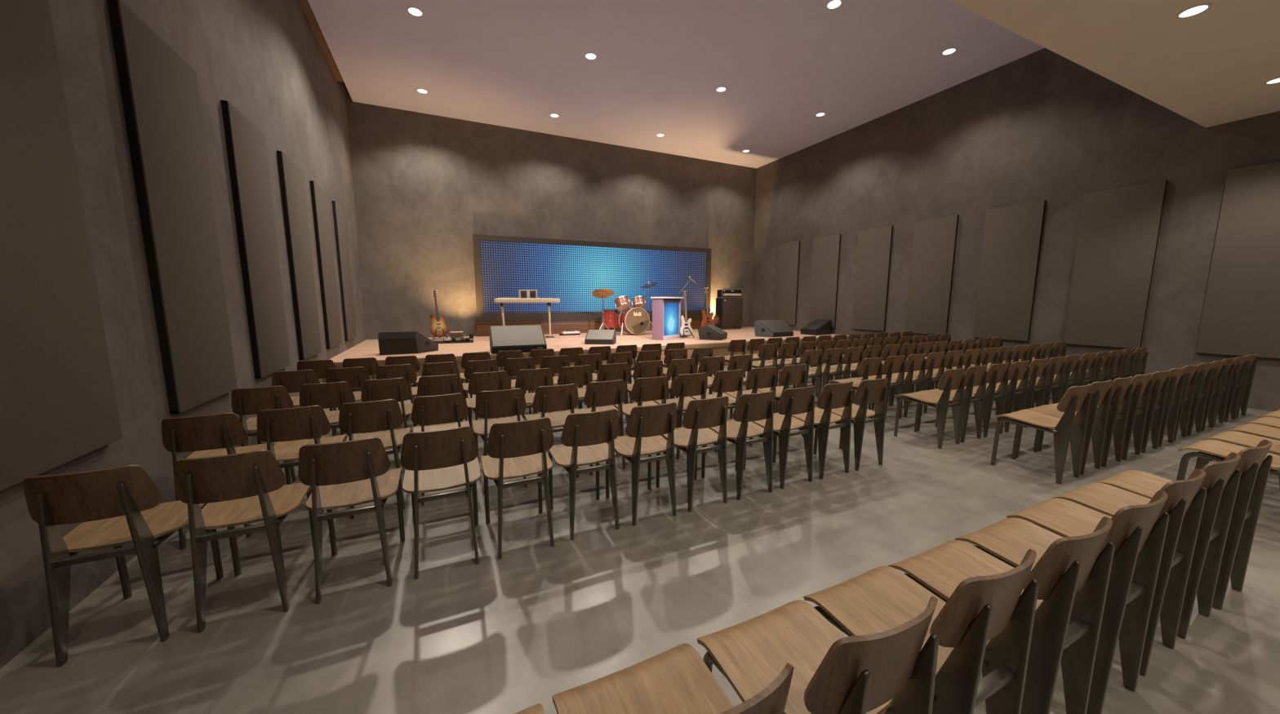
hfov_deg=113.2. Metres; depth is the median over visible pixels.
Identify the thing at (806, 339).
wooden chair
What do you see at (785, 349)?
wooden chair
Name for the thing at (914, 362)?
wooden chair
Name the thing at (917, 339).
wooden chair
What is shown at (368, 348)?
stage
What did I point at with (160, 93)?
acoustic panel
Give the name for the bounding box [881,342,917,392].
wooden chair
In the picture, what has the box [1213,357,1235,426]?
wooden chair
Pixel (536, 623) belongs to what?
floor
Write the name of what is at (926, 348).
wooden chair
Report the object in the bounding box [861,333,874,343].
wooden chair
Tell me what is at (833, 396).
wooden chair
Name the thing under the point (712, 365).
wooden chair
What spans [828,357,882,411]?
wooden chair
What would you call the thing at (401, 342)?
floor monitor
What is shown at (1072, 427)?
wooden chair
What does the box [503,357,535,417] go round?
wooden chair
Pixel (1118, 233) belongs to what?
acoustic panel
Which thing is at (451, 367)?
wooden chair
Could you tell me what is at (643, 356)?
wooden chair
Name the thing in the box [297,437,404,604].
wooden chair
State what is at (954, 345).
wooden chair
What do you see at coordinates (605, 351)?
wooden chair
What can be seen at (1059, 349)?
wooden chair
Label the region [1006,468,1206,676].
wooden chair
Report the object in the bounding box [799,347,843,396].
wooden chair
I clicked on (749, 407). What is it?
wooden chair
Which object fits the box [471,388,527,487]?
wooden chair
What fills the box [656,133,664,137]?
recessed light
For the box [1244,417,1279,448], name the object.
wooden chair
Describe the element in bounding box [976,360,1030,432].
wooden chair
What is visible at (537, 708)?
wooden chair
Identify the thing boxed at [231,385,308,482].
wooden chair
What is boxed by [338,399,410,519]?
wooden chair
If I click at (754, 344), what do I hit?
wooden chair
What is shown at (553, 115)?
recessed light
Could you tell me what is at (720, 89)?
recessed light
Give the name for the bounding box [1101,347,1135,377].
wooden chair
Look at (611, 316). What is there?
floor tom
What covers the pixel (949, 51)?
recessed light
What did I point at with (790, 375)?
wooden chair
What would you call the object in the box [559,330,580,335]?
controller
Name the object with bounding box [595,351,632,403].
wooden chair
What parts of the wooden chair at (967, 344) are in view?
leg, backrest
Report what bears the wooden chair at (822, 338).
on the floor
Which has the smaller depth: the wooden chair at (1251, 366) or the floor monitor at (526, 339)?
the wooden chair at (1251, 366)
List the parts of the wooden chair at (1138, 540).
leg, seat, leg, backrest, leg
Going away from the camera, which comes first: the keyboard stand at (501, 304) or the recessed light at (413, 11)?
the recessed light at (413, 11)
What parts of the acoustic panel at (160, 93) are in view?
edge frame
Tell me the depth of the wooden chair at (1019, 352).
6.25 m
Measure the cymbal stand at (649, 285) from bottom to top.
1.450 m
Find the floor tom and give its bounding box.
[601,309,618,330]
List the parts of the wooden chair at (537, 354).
backrest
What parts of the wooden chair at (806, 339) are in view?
backrest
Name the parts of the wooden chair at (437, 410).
leg, backrest, seat, leg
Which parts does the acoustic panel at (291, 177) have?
edge frame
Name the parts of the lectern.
panel, panel, edge trim, panel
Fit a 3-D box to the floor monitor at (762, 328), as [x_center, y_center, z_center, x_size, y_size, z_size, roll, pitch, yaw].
[3.520,-0.751,10.978,1.057,0.415,0.470,-4,9,-30]
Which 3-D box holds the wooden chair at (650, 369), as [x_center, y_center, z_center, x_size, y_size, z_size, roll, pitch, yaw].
[0.021,0.406,4.889,0.398,0.790,0.497,-4,8,-25]
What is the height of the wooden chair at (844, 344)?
0.790 m
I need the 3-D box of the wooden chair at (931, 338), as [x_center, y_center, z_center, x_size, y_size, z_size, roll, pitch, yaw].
[5.598,-0.069,8.419,0.398,0.790,0.497,-4,8,-25]
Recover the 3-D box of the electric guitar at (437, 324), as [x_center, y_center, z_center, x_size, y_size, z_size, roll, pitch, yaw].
[-4.813,-1.046,10.064,0.389,1.100,0.120,-4,8,-25]
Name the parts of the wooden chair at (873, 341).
backrest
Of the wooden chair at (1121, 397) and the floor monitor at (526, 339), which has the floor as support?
the wooden chair at (1121, 397)
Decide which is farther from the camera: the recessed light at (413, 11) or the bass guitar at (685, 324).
the bass guitar at (685, 324)
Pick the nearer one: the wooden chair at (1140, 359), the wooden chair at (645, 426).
the wooden chair at (645, 426)
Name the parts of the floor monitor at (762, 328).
panel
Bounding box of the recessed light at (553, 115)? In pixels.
[549,113,559,117]
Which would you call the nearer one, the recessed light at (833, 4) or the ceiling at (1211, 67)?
the ceiling at (1211, 67)
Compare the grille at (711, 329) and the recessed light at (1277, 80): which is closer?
the recessed light at (1277, 80)
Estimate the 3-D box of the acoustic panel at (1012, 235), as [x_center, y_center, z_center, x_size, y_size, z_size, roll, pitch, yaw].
[6.991,-1.590,8.034,0.052,2.501,0.887,-4,8,-25]
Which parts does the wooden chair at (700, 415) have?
leg, seat, leg, leg, backrest, leg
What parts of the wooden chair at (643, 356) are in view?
backrest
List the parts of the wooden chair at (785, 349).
seat, leg, backrest, leg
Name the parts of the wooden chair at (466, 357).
seat, leg, leg, backrest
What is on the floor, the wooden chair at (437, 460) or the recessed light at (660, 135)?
the wooden chair at (437, 460)
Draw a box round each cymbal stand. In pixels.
[591,288,613,329]
[640,281,657,333]
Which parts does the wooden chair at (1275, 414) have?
seat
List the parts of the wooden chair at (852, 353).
seat, leg, backrest, leg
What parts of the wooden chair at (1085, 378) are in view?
leg, leg, backrest, leg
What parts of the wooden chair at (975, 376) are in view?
leg, seat, leg, backrest, leg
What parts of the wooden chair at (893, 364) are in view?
leg, seat, leg, leg, backrest, leg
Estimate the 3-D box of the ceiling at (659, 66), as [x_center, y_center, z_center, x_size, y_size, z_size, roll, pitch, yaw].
[0.762,-5.515,7.491,11.354,0.174,9.461,-4,8,-25]
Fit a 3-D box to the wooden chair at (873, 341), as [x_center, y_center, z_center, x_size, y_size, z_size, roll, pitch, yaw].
[4.121,0.025,7.727,0.398,0.790,0.497,-4,8,-25]
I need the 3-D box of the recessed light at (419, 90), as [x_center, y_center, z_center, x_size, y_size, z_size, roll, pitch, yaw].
[-4.591,-5.613,8.901,0.228,0.005,0.228,-4,8,-25]
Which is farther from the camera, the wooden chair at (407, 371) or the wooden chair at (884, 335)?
the wooden chair at (884, 335)
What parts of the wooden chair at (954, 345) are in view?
backrest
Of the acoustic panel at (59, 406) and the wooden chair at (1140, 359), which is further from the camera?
the wooden chair at (1140, 359)
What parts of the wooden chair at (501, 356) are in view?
leg, backrest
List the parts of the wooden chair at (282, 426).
leg, leg, backrest, seat, leg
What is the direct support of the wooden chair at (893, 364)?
on the floor
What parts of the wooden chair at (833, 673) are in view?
leg, leg, backrest, leg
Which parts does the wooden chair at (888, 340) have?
backrest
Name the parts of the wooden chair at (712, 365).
leg, seat, backrest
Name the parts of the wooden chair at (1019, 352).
leg, backrest, leg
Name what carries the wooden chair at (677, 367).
on the floor
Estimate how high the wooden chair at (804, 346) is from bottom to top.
0.790 m
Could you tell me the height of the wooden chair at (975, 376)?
0.790 m
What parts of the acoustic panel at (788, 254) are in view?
edge frame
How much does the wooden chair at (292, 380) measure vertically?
0.790 m
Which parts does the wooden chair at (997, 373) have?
seat, leg, backrest, leg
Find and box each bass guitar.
[679,290,692,336]
[701,287,714,327]
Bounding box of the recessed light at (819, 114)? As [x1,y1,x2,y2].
[815,112,825,116]
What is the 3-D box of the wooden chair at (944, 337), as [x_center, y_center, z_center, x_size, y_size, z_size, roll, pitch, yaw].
[5.970,-0.091,8.585,0.398,0.790,0.497,-4,8,-25]
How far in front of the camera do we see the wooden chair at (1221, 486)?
1.87 m
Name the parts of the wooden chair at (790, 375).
seat, leg, leg, backrest, leg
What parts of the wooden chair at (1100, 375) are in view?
leg, backrest, leg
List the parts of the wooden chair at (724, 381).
seat, leg, backrest, leg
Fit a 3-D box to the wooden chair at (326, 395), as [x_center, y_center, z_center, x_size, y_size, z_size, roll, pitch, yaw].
[-2.639,0.573,3.652,0.398,0.790,0.497,-4,8,-25]
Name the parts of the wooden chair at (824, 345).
leg, backrest, leg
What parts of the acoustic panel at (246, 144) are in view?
edge frame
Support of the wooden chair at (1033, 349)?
on the floor
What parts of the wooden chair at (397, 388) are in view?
leg, backrest, leg, seat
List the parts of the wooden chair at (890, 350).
leg, backrest, leg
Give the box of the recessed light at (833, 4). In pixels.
[826,0,842,9]
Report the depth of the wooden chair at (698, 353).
5.91 m
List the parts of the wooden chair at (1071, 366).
leg, backrest, leg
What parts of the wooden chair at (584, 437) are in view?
leg, leg, seat, backrest, leg, leg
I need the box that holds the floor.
[0,363,1279,713]
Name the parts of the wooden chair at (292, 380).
leg, seat, backrest, leg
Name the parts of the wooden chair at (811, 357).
seat, leg, backrest, leg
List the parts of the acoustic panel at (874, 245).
edge frame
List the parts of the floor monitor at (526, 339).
panel, panel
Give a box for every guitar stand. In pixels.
[432,328,447,338]
[682,327,694,338]
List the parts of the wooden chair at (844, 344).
backrest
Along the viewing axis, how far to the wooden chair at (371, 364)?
4.89 m
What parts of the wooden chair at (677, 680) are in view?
backrest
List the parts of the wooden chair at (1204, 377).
leg, backrest, leg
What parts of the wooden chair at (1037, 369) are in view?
seat, leg, backrest, leg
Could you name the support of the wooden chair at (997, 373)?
on the floor
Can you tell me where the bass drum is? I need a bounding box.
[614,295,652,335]
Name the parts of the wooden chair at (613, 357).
backrest, leg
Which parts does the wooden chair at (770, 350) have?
seat, leg, backrest, leg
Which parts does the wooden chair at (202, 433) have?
leg, backrest, seat, leg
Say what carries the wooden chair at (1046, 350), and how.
on the floor
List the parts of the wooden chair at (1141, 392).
leg, backrest, leg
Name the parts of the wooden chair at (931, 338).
backrest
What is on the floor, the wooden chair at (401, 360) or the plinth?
the wooden chair at (401, 360)
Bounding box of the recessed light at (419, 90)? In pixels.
[416,88,428,93]
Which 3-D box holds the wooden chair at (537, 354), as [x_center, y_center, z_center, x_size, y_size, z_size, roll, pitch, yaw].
[-1.426,0.257,5.997,0.398,0.790,0.497,-4,8,-25]
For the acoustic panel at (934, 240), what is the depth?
9.24 m
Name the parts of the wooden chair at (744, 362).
leg, backrest, leg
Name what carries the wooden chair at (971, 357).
on the floor
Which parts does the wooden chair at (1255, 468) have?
seat, leg, leg, backrest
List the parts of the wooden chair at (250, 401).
leg, seat, leg, backrest, leg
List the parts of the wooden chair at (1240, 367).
leg, backrest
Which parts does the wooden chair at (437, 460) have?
leg, leg, backrest, seat, leg, leg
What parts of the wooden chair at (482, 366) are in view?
seat, leg, leg, backrest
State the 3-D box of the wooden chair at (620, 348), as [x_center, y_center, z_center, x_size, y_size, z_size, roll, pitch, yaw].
[-0.281,0.187,6.523,0.398,0.790,0.497,-4,8,-25]
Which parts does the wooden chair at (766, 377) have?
seat, leg, backrest, leg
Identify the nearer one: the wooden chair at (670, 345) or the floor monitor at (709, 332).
the wooden chair at (670, 345)
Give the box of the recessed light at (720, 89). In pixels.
[715,86,726,92]
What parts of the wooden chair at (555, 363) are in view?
backrest, seat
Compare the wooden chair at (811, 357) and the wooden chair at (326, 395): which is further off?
the wooden chair at (811, 357)
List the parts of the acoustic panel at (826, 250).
edge frame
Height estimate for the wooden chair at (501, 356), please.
0.790 m
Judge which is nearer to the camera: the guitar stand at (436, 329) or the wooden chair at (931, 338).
the wooden chair at (931, 338)
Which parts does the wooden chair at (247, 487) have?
leg, leg, backrest, seat, leg, leg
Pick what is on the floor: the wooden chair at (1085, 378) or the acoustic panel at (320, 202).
the wooden chair at (1085, 378)
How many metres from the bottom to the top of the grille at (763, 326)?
0.305 m
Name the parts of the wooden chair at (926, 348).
leg, backrest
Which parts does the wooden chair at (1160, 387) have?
leg, backrest, leg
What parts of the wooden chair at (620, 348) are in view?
backrest, leg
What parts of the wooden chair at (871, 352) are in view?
seat, backrest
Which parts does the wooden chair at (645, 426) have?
leg, leg, seat, backrest, leg, leg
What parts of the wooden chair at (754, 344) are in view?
leg, seat, backrest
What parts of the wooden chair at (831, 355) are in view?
seat, leg, backrest, leg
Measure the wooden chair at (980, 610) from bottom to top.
0.790 m
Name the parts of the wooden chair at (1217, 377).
leg, leg, backrest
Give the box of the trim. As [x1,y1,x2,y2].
[298,0,343,81]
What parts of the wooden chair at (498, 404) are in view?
leg, leg, seat, backrest, leg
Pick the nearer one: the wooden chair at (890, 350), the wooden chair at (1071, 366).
the wooden chair at (1071, 366)
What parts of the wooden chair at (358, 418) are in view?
leg, backrest, seat, leg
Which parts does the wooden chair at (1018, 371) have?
seat, leg, backrest, leg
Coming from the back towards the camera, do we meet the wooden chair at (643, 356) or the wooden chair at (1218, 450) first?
the wooden chair at (643, 356)
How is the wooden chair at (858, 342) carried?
on the floor
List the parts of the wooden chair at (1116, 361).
leg, backrest, leg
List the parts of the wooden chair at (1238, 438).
seat, leg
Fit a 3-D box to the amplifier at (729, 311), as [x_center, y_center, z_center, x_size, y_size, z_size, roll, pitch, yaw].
[2.888,-1.405,13.640,0.826,1.002,0.356,-4,8,-25]
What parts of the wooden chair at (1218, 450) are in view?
leg, leg, seat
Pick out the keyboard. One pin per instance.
(540, 300)
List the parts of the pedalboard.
rail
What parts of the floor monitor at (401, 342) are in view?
panel, panel, handle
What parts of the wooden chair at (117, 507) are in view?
leg, backrest, leg, seat, leg, leg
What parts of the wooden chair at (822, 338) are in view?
backrest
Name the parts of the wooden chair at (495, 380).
seat, leg, leg, backrest, leg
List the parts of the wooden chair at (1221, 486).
seat, leg, backrest, leg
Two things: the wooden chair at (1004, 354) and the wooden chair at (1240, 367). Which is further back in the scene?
the wooden chair at (1004, 354)
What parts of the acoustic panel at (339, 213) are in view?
edge frame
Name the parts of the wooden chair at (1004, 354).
seat, leg, backrest, leg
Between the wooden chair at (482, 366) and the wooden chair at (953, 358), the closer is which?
the wooden chair at (482, 366)
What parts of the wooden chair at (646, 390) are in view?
seat, leg, backrest, leg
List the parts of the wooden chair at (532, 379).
leg, seat, backrest, leg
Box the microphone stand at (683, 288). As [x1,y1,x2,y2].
[680,279,690,337]
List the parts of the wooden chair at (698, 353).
leg, backrest, leg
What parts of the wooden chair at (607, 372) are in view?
leg, backrest, leg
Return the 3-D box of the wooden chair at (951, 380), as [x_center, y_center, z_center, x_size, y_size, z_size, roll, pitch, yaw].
[3.001,0.477,4.367,0.398,0.790,0.497,-4,8,-25]
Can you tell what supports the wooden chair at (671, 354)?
on the floor
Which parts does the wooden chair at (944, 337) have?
backrest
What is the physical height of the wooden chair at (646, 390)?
0.790 m
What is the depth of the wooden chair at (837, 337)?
8.13 m
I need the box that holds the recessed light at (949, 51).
[941,47,956,55]
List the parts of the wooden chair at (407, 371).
backrest, leg, seat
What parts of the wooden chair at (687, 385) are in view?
seat, leg, backrest, leg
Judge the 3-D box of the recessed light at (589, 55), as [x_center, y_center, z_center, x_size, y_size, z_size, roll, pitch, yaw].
[-0.890,-5.442,7.631,0.228,0.005,0.228,-4,8,-25]
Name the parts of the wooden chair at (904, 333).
backrest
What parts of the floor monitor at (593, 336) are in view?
panel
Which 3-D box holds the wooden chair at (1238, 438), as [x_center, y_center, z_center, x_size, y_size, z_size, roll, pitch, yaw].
[4.374,0.668,2.944,0.398,0.790,0.497,-4,8,-24]
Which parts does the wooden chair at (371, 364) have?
backrest, leg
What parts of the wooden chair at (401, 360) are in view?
backrest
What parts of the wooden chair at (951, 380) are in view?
leg, seat, leg, leg, backrest, leg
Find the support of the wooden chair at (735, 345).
on the floor
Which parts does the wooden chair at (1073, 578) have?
leg, seat, leg, backrest, leg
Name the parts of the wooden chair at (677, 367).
seat, leg, backrest, leg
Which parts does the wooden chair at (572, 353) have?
backrest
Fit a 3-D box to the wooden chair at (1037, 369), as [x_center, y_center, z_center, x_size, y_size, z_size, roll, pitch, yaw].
[4.479,0.385,5.051,0.398,0.790,0.497,-4,8,-25]
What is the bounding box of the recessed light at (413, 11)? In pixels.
[406,6,423,17]
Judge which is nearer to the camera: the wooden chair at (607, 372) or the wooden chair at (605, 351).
the wooden chair at (607, 372)
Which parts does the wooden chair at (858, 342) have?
leg, backrest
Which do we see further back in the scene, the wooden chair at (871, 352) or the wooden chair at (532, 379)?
the wooden chair at (871, 352)
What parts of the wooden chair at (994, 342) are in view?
backrest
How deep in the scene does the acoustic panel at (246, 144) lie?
4.15 m
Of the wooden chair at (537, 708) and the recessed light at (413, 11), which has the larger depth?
the recessed light at (413, 11)
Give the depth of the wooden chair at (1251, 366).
5.25 m
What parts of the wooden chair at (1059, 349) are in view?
leg, backrest, leg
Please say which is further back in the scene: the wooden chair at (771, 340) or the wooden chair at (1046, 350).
the wooden chair at (771, 340)
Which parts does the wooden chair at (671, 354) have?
seat, leg, backrest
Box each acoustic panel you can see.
[0,0,122,491]
[106,0,237,414]
[220,99,290,378]
[276,151,321,359]
[309,180,342,348]
[332,200,356,341]
[774,240,799,324]
[808,234,840,327]
[852,225,893,331]
[905,214,959,335]
[973,200,1046,341]
[1063,180,1167,348]
[1195,161,1279,358]
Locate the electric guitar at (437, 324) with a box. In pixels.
[430,289,448,336]
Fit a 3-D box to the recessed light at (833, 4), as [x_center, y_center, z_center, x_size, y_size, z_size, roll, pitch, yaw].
[2.894,-5.261,6.288,0.228,0.005,0.228,-4,8,-25]
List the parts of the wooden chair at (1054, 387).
leg, leg, backrest, leg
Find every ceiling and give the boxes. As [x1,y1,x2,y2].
[307,0,1044,168]
[950,0,1279,127]
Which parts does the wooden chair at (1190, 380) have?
leg, leg, backrest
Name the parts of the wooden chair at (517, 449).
leg, leg, seat, backrest, leg, leg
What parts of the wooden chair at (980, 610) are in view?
leg, seat, leg, backrest, leg, leg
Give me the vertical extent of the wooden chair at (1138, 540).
0.790 m
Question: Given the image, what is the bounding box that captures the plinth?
[474,318,713,337]
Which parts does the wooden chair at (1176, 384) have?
leg, backrest, leg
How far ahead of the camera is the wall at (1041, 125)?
7.72 m
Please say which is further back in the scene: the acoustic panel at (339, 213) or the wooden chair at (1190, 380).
the acoustic panel at (339, 213)
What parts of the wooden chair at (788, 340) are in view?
backrest, leg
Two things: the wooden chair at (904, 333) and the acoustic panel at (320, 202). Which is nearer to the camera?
the acoustic panel at (320, 202)
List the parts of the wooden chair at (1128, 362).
leg, backrest, leg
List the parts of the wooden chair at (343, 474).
leg, leg, backrest, seat, leg, leg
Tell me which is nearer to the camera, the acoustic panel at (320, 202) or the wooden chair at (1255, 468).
the wooden chair at (1255, 468)
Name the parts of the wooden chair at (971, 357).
leg, backrest, leg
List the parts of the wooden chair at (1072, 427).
leg, leg, seat, leg, backrest, leg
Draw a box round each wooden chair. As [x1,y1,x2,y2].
[22,465,223,667]
[161,413,275,550]
[173,449,314,633]
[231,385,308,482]
[257,405,346,484]
[271,369,333,435]
[297,359,335,383]
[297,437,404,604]
[299,381,365,439]
[325,366,369,435]
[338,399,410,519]
[342,357,378,391]
[360,377,417,432]
[376,364,421,431]
[384,355,421,396]
[400,426,480,579]
[411,393,469,505]
[417,373,462,426]
[421,361,459,377]
[424,353,457,364]
[459,351,491,398]
[462,359,498,425]
[466,370,510,427]
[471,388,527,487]
[480,417,554,559]
[495,350,524,378]
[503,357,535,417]
[515,368,553,428]
[515,703,544,713]
[523,383,578,484]
[524,348,555,393]
[534,355,570,413]
[548,408,619,541]
[551,643,794,713]
[552,347,583,399]
[557,364,592,426]
[569,379,625,475]
[573,353,602,408]
[585,362,629,424]
[587,346,611,373]
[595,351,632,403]
[604,344,637,383]
[605,402,676,525]
[613,376,668,461]
[626,360,662,403]
[631,343,661,382]
[631,350,661,377]
[653,372,707,459]
[656,395,728,511]
[661,342,684,380]
[662,348,687,399]
[666,358,695,399]
[689,368,743,452]
[690,346,713,394]
[697,355,724,388]
[697,595,938,713]
[701,391,774,500]
[708,354,752,419]
[713,339,746,377]
[724,366,777,446]
[742,343,777,387]
[743,385,815,488]
[745,338,764,373]
[753,337,782,365]
[757,364,807,435]
[764,342,797,388]
[777,337,799,364]
[777,349,822,399]
[778,381,853,479]
[785,341,816,386]
[798,336,816,357]
[798,340,834,383]
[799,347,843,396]
[800,335,831,355]
[803,549,1039,713]
[813,377,887,471]
[814,339,851,382]
[821,346,862,388]
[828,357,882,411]
[832,334,846,364]
[842,338,867,377]
[842,345,881,377]
[847,333,860,363]
[852,355,905,421]
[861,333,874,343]
[866,337,883,353]
[871,353,926,417]
[875,332,888,351]
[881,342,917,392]
[881,344,900,395]
[882,337,897,360]
[887,516,1115,713]
[888,332,900,343]
[890,351,945,413]
[893,368,965,448]
[897,336,912,372]
[899,331,912,348]
[904,342,933,391]
[905,341,948,389]
[909,350,963,403]
[911,335,925,347]
[917,364,987,442]
[925,334,938,356]
[925,339,962,367]
[930,348,981,390]
[937,333,951,368]
[952,347,998,375]
[954,490,1168,713]
[955,362,1009,437]
[961,337,989,355]
[961,338,976,365]
[964,346,1012,400]
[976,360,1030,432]
[987,345,1027,365]
[988,337,1003,363]
[990,383,1091,484]
[995,358,1048,427]
[996,343,1041,368]
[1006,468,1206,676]
[1011,342,1054,364]
[1012,355,1066,412]
[1015,354,1080,411]
[1016,379,1112,475]
[1031,341,1066,360]
[1031,352,1097,408]
[1037,376,1133,467]
[1051,452,1241,639]
[1070,351,1111,382]
[1079,349,1124,385]
[1095,440,1272,610]
[1097,373,1152,460]
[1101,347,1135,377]
[1114,346,1148,379]
[1140,369,1170,453]
[1158,367,1186,447]
[1173,364,1198,440]
[1176,440,1279,488]
[1186,361,1213,435]
[1200,360,1225,431]
[1201,431,1279,467]
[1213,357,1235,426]
[1223,355,1247,422]
[1226,423,1279,444]
[1235,354,1257,418]
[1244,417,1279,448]
[1257,410,1279,439]
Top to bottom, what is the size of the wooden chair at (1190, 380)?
0.790 m
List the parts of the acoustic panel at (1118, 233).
edge frame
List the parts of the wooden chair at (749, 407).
leg, seat, leg, backrest, leg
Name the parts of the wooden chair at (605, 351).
backrest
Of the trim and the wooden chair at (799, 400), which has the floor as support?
the wooden chair at (799, 400)
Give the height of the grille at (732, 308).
0.892 m
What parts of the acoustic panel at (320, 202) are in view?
edge frame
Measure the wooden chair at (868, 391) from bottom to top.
0.790 m
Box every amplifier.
[449,331,465,337]
[715,297,742,329]
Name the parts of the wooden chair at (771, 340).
backrest, leg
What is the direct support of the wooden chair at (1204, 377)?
on the floor
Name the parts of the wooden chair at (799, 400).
leg, seat, leg, leg, backrest, leg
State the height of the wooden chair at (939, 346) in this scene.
0.790 m
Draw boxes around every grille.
[586,329,614,339]
[706,324,726,334]
[722,298,742,327]
[757,320,792,333]
[801,319,831,329]
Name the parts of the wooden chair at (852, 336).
backrest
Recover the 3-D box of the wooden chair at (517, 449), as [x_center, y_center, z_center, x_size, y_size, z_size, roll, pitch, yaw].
[-0.750,0.715,2.596,0.398,0.790,0.497,-4,8,-25]
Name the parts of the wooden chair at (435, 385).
leg, backrest, leg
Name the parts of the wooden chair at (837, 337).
backrest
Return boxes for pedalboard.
[431,337,473,343]
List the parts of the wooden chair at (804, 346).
seat, leg, backrest, leg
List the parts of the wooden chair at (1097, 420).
leg, leg, seat, leg, backrest, leg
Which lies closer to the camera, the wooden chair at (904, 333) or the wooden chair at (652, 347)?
the wooden chair at (652, 347)
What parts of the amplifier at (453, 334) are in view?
lid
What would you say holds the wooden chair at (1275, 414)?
on the floor
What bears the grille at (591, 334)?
attached to the floor monitor at (593, 336)
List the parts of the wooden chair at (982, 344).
leg, backrest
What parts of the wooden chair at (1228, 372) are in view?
leg, backrest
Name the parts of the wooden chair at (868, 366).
leg, seat, leg, backrest, leg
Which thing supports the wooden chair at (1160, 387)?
on the floor
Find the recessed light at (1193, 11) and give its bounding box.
[1174,2,1212,18]
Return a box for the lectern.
[650,297,684,340]
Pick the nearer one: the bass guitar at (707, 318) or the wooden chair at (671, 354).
the wooden chair at (671, 354)
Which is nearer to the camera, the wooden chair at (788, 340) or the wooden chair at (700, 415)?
the wooden chair at (700, 415)
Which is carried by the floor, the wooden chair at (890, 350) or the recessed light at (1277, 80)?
the wooden chair at (890, 350)
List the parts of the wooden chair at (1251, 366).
leg, leg, backrest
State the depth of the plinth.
11.76 m
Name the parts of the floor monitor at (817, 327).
panel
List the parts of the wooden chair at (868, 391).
leg, seat, leg, leg, backrest, leg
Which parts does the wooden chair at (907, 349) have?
leg, backrest, leg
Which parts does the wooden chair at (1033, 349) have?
leg, backrest, leg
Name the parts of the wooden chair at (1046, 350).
leg, backrest, leg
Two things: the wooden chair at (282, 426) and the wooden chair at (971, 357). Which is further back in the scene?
the wooden chair at (971, 357)
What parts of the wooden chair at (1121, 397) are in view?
leg, leg, backrest, leg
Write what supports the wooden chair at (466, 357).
on the floor
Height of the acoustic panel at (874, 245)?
2.501 m
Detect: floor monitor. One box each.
[377,331,438,355]
[488,324,546,354]
[584,329,616,344]
[697,324,727,340]
[754,320,793,337]
[800,319,832,335]
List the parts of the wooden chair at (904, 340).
backrest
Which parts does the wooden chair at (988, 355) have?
leg, backrest, leg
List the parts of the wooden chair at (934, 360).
leg, seat, leg, backrest, leg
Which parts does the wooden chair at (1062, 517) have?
seat, leg, backrest, leg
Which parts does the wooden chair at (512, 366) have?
leg, seat, backrest, leg, leg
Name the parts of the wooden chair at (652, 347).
backrest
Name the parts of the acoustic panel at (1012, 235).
edge frame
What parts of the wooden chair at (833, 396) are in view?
leg, seat, leg, backrest, leg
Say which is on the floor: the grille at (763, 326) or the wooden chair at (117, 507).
the wooden chair at (117, 507)
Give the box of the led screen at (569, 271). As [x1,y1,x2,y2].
[472,234,711,322]
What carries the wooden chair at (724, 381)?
on the floor
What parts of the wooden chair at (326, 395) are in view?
leg, backrest, seat, leg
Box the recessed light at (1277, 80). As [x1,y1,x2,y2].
[1263,76,1279,84]
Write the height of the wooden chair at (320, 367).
0.790 m
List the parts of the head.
guard frame, control panel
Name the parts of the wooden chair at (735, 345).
seat, leg, backrest, leg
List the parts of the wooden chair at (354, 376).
leg, backrest, seat, leg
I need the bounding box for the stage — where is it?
[324,327,848,391]
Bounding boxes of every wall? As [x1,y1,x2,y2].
[0,0,366,669]
[344,84,756,339]
[751,48,1279,411]
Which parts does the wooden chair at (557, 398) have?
leg, seat, backrest, leg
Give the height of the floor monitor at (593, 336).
0.288 m
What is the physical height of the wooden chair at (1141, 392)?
0.790 m
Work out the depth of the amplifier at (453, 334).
10.49 m
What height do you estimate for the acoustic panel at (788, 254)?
2.501 m
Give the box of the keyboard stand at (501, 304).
[499,302,554,337]
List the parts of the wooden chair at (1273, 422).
seat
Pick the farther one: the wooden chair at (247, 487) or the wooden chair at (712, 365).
the wooden chair at (712, 365)
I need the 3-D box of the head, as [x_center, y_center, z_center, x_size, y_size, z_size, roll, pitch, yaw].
[2.886,-2.084,13.552,0.832,0.366,0.330,-4,8,-25]
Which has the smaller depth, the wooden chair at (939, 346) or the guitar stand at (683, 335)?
the wooden chair at (939, 346)
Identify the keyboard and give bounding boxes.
[493,297,559,302]
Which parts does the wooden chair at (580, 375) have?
leg, backrest, leg, seat, leg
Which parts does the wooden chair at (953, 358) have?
leg, seat, leg, backrest, leg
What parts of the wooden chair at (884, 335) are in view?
backrest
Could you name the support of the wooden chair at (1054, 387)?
on the floor
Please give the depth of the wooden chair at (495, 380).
3.94 m
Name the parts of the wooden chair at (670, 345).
backrest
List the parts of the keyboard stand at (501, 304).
leg, leg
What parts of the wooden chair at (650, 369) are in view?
seat, leg, backrest, leg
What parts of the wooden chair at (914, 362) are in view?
seat, leg, leg, backrest, leg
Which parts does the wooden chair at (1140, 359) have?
leg, backrest, leg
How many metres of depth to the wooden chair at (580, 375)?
4.30 m
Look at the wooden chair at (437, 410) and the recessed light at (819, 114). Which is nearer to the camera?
the wooden chair at (437, 410)
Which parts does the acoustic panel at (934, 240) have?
edge frame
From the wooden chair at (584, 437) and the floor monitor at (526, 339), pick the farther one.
the floor monitor at (526, 339)
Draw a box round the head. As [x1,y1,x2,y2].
[716,286,742,297]
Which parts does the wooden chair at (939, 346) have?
leg, backrest, leg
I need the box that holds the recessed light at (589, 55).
[584,52,596,59]
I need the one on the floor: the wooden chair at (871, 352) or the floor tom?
the wooden chair at (871, 352)
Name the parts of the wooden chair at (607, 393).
leg, seat, backrest, leg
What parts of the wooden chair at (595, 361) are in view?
leg, backrest, seat, leg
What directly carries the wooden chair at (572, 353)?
on the floor

